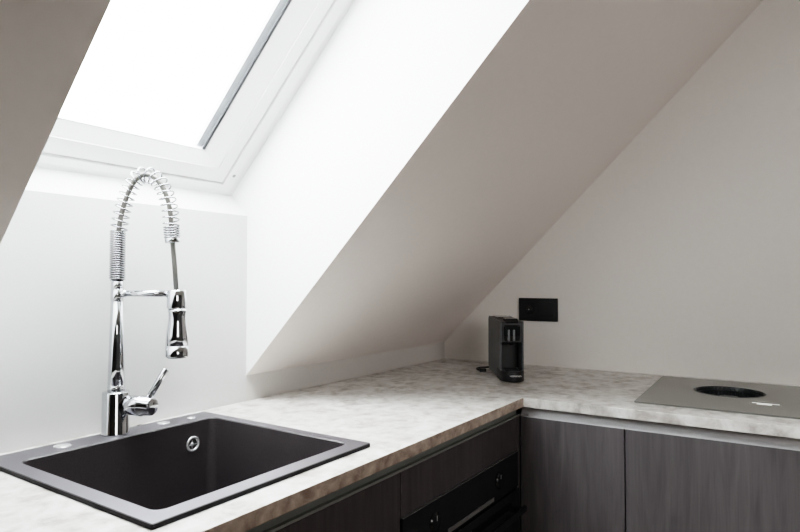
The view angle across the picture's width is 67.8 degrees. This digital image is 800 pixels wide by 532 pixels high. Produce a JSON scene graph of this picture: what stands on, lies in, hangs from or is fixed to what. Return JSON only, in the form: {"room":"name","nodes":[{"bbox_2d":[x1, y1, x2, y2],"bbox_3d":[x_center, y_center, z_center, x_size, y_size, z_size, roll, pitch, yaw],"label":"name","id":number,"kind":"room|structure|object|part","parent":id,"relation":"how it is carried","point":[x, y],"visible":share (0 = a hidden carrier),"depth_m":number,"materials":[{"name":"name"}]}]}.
{"room":"attic kitchen","nodes":[
{"label":"attic kitchen","id":0,"kind":"room"},
{"bbox_2d":[0,190,444,453],"bbox_3d":[-0.924,0.554,0.964,0.060,1.424,4.100,-1,-2,34],"label":"wall","id":1,"kind":"structure","parent":0,"point":[55,283],"depth_m":1.33,"materials":[{"name":"paint"}]},
{"bbox_2d":[25,167,246,215],"bbox_3d":[-0.675,-0.168,1.384,0.096,0.082,0.744,-1,-2,34],"label":"window sill","id":2,"kind":"structure","parent":1,"relation":"on","point":[42,179],"depth_m":1.39,"materials":[{"name":"paint"}]},
{"bbox_2d":[232,0,528,374],"bbox_3d":[0.110,-0.380,1.339,1.396,1.349,0.050,-1,-2,34],"label":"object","id":3,"kind":"structure","parent":1,"relation":"attached to","point":[390,70],"depth_m":1.47,"materials":[{"name":"paint"}]},
{"bbox_2d":[0,0,762,374],"bbox_3d":[0.629,-0.449,0.020,3.600,1.419,4.033,-1,-2,34],"label":"ceiling","id":4,"kind":"structure","parent":0,"point":[568,85],"depth_m":1.64,"materials":[{"name":"paint"}]},
{"bbox_2d":[36,0,353,195],"bbox_3d":[-0.360,-0.641,1.184,0.900,0.900,0.834,-1,-2,34],"label":"frame","id":5,"kind":"structure","parent":4,"relation":"attached to","point":[293,35],"depth_m":1.47,"materials":[{"name":"white paint"}]},
{"bbox_3d":[-0.250,-0.647,1.368,0.664,0.664,0.020,-1,-2,34],"label":"guide rail","id":6,"kind":"part","parent":5,"relation":"part of","materials":[{"name":"grey metal"}]},
{"bbox_2d":[445,0,799,531],"bbox_3d":[1.746,-0.066,1.670,3.800,2.700,0.100,-1,-2,32],"label":"wall","id":7,"kind":"structure","parent":0,"point":[681,258],"depth_m":2.07,"materials":[{"name":"paint"}]},
{"bbox_2d":[519,298,557,321],"bbox_3d":[0.543,0.172,2.346,0.156,0.090,0.014,-1,-2,32],"label":"wall socket","id":8,"kind":"object","parent":7,"relation":"attached to","point":[530,309],"visible":0.97,"depth_m":2.34,"materials":[{"name":"black plastic"}]},
{"bbox_3d":[0.662,1.292,0.024,3.800,0.100,4.350,-1,-2,34],"label":"floor","id":9,"kind":"structure","parent":0,"visible":0},
{"bbox_2d":[276,473,399,531],"bbox_3d":[-0.407,0.844,1.114,0.581,0.852,0.598,-1,-2,34],"label":"base cabinet","id":10,"kind":"object","parent":9,"relation":"on","point":[376,508],"visible":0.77,"depth_m":1.11,"materials":[{"name":"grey wood"}]},
{"bbox_2d":[400,416,519,517],"bbox_3d":[-0.067,0.857,1.617,0.581,0.852,0.612,-1,-2,34],"label":"base cabinet","id":11,"kind":"object","parent":9,"relation":"on","point":[423,482],"depth_m":1.40,"materials":[{"name":"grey wood"}]},
{"bbox_2d":[0,358,799,531],"bbox_3d":[0.531,0.374,1.167,2.129,0.026,2.098,-1,-2,34],"label":"countertop","id":12,"kind":"structure","parent":11,"relation":"on","point":[403,413],"depth_m":1.46,"materials":[{"name":"stone"}]},
{"bbox_2d":[101,167,188,436],"bbox_3d":[-0.542,0.071,1.270,0.180,0.569,0.064,0,-1,4],"label":"tap","id":13,"kind":"object","parent":12,"relation":"on","point":[118,404],"visible":1,"depth_m":1.26,"materials":[{"name":"silver metal"}]},
{"bbox_2d":[101,389,129,436],"bbox_3d":[-0.605,0.311,1.267,0.056,0.089,0.056,-1,-2,34],"label":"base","id":14,"kind":"object","parent":13,"relation":"attached to","point":[115,417],"depth_m":1.24,"materials":[{"name":"silver metal"}]},
{"bbox_3d":[-0.546,0.059,1.274,0.101,0.017,0.017,0,-1,0],"label":"holder arm","id":15,"kind":"part","parent":13,"relation":"part of","materials":[{"name":"silver metal"}]},
{"bbox_3d":[-0.514,0.249,1.260,0.045,0.067,0.015,1,-2,-28],"label":"lever","id":16,"kind":"part","parent":13,"relation":"part of","materials":[{"name":"silver metal"}]},
{"bbox_2d":[0,411,369,529],"bbox_3d":[-0.409,0.461,1.135,0.518,0.220,0.485,-1,-2,34],"label":"sink","id":17,"kind":"object","parent":12,"relation":"in","point":[155,475],"visible":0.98,"depth_m":1.25,"materials":[{"name":"stone"}]},
{"bbox_2d":[245,410,528,531],"bbox_3d":[-0.039,0.403,1.147,0.042,0.030,1.408,-1,-2,34],"label":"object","id":18,"kind":"object","parent":12,"relation":"attached to","point":[295,515],"visible":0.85,"depth_m":1.14,"materials":[{"name":"black metal"}]},
{"bbox_2d":[476,316,523,381],"bbox_3d":[0.361,0.282,2.108,0.168,0.207,0.334,0,-1,3],"label":"coffee machine","id":19,"kind":"object","parent":12,"relation":"on","point":[505,333],"visible":1,"depth_m":2.02,"materials":[{"name":"grey plastic"}]},
{"bbox_3d":[0.336,0.282,2.117,0.004,0.199,0.273,0,-1,0],"label":"panel","id":20,"kind":"part","parent":19,"relation":"part of","materials":[{"name":"grey plastic"}]},
{"bbox_3d":[0.373,0.185,2.176,0.050,0.003,0.110,0,-1,0],"label":"water tank lid","id":21,"kind":"part","parent":19,"relation":"part of","materials":[{"name":"black plastic"}]},
{"bbox_3d":[0.373,0.183,2.008,0.040,0.015,0.065,0,-1,0],"label":"lever","id":22,"kind":"part","parent":19,"relation":"part of","materials":[{"name":"black plastic"}]},
{"bbox_2d":[497,367,523,381],"bbox_3d":[0.373,0.364,1.995,0.080,0.034,0.110,0,-1,0],"label":"drip tray","id":23,"kind":"object","parent":19,"relation":"on","point":[506,374],"depth_m":1.96,"materials":[{"name":"black plastic"}]},
{"bbox_3d":[0.410,0.282,2.116,0.004,0.199,0.273,0,-1,0],"label":"panel","id":24,"kind":"part","parent":19,"relation":"part of","materials":[{"name":"grey plastic"}]},
{"bbox_2d":[520,407,799,450],"bbox_3d":[0.990,0.407,1.327,1.506,0.031,0.017,-1,-2,32],"label":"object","id":25,"kind":"object","parent":12,"relation":"attached to","point":[637,425],"visible":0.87,"depth_m":1.52,"materials":[{"name":"metal"}]},
{"bbox_2d":[634,376,799,418],"bbox_3d":[1.028,0.387,1.684,0.618,0.035,0.532,-1,-2,34],"label":"induction hob","id":26,"kind":"object","parent":12,"relation":"in","point":[782,401],"visible":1,"depth_m":1.69,"materials":[{"name":"grey glass"}]},
{"bbox_2d":[694,386,765,397],"bbox_3d":[0.975,0.389,1.765,0.188,0.035,0.188,-1,-2,34],"label":"vent","id":27,"kind":"object","parent":26,"relation":"on","point":[715,391],"depth_m":1.82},
{"bbox_2d":[400,450,526,531],"bbox_3d":[-0.042,0.820,1.589,0.576,0.595,0.590,-1,-2,34],"label":"oven","id":28,"kind":"object","parent":11,"relation":"in","point":[488,500],"visible":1,"depth_m":1.49,"materials":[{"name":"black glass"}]},
{"bbox_3d":[0.080,0.565,1.311,0.004,0.044,0.044,-1,-2,34],"label":"knob","id":29,"kind":"part","parent":28,"relation":"part of","materials":[{"name":"black plastic"}]},
{"bbox_3d":[0.267,0.572,1.589,0.004,0.044,0.044,-1,-2,34],"label":"knob","id":30,"kind":"part","parent":28,"relation":"part of","materials":[{"name":"black plastic"}]},
{"bbox_3d":[0.332,0.809,1.707,0.019,0.752,0.020,-1,-2,34],"label":"corner filler","id":31,"kind":"part","parent":11,"relation":"part of","materials":[{"name":"black wood"}]},
{"bbox_2d":[521,416,625,531],"bbox_3d":[0.626,0.864,1.884,0.286,0.852,0.596,-1,-2,32],"label":"base cabinet","id":32,"kind":"object","parent":9,"relation":"on","point":[573,475],"visible":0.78,"depth_m":1.64,"materials":[{"name":"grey wood"}]},
{"bbox_2d":[625,429,799,531],"bbox_3d":[1.004,0.858,1.648,0.625,0.852,0.618,-1,-2,34],"label":"base cabinet","id":33,"kind":"object","parent":9,"relation":"on","point":[674,483],"visible":0.85,"depth_m":1.46,"materials":[{"name":"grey wood"}]}
]}

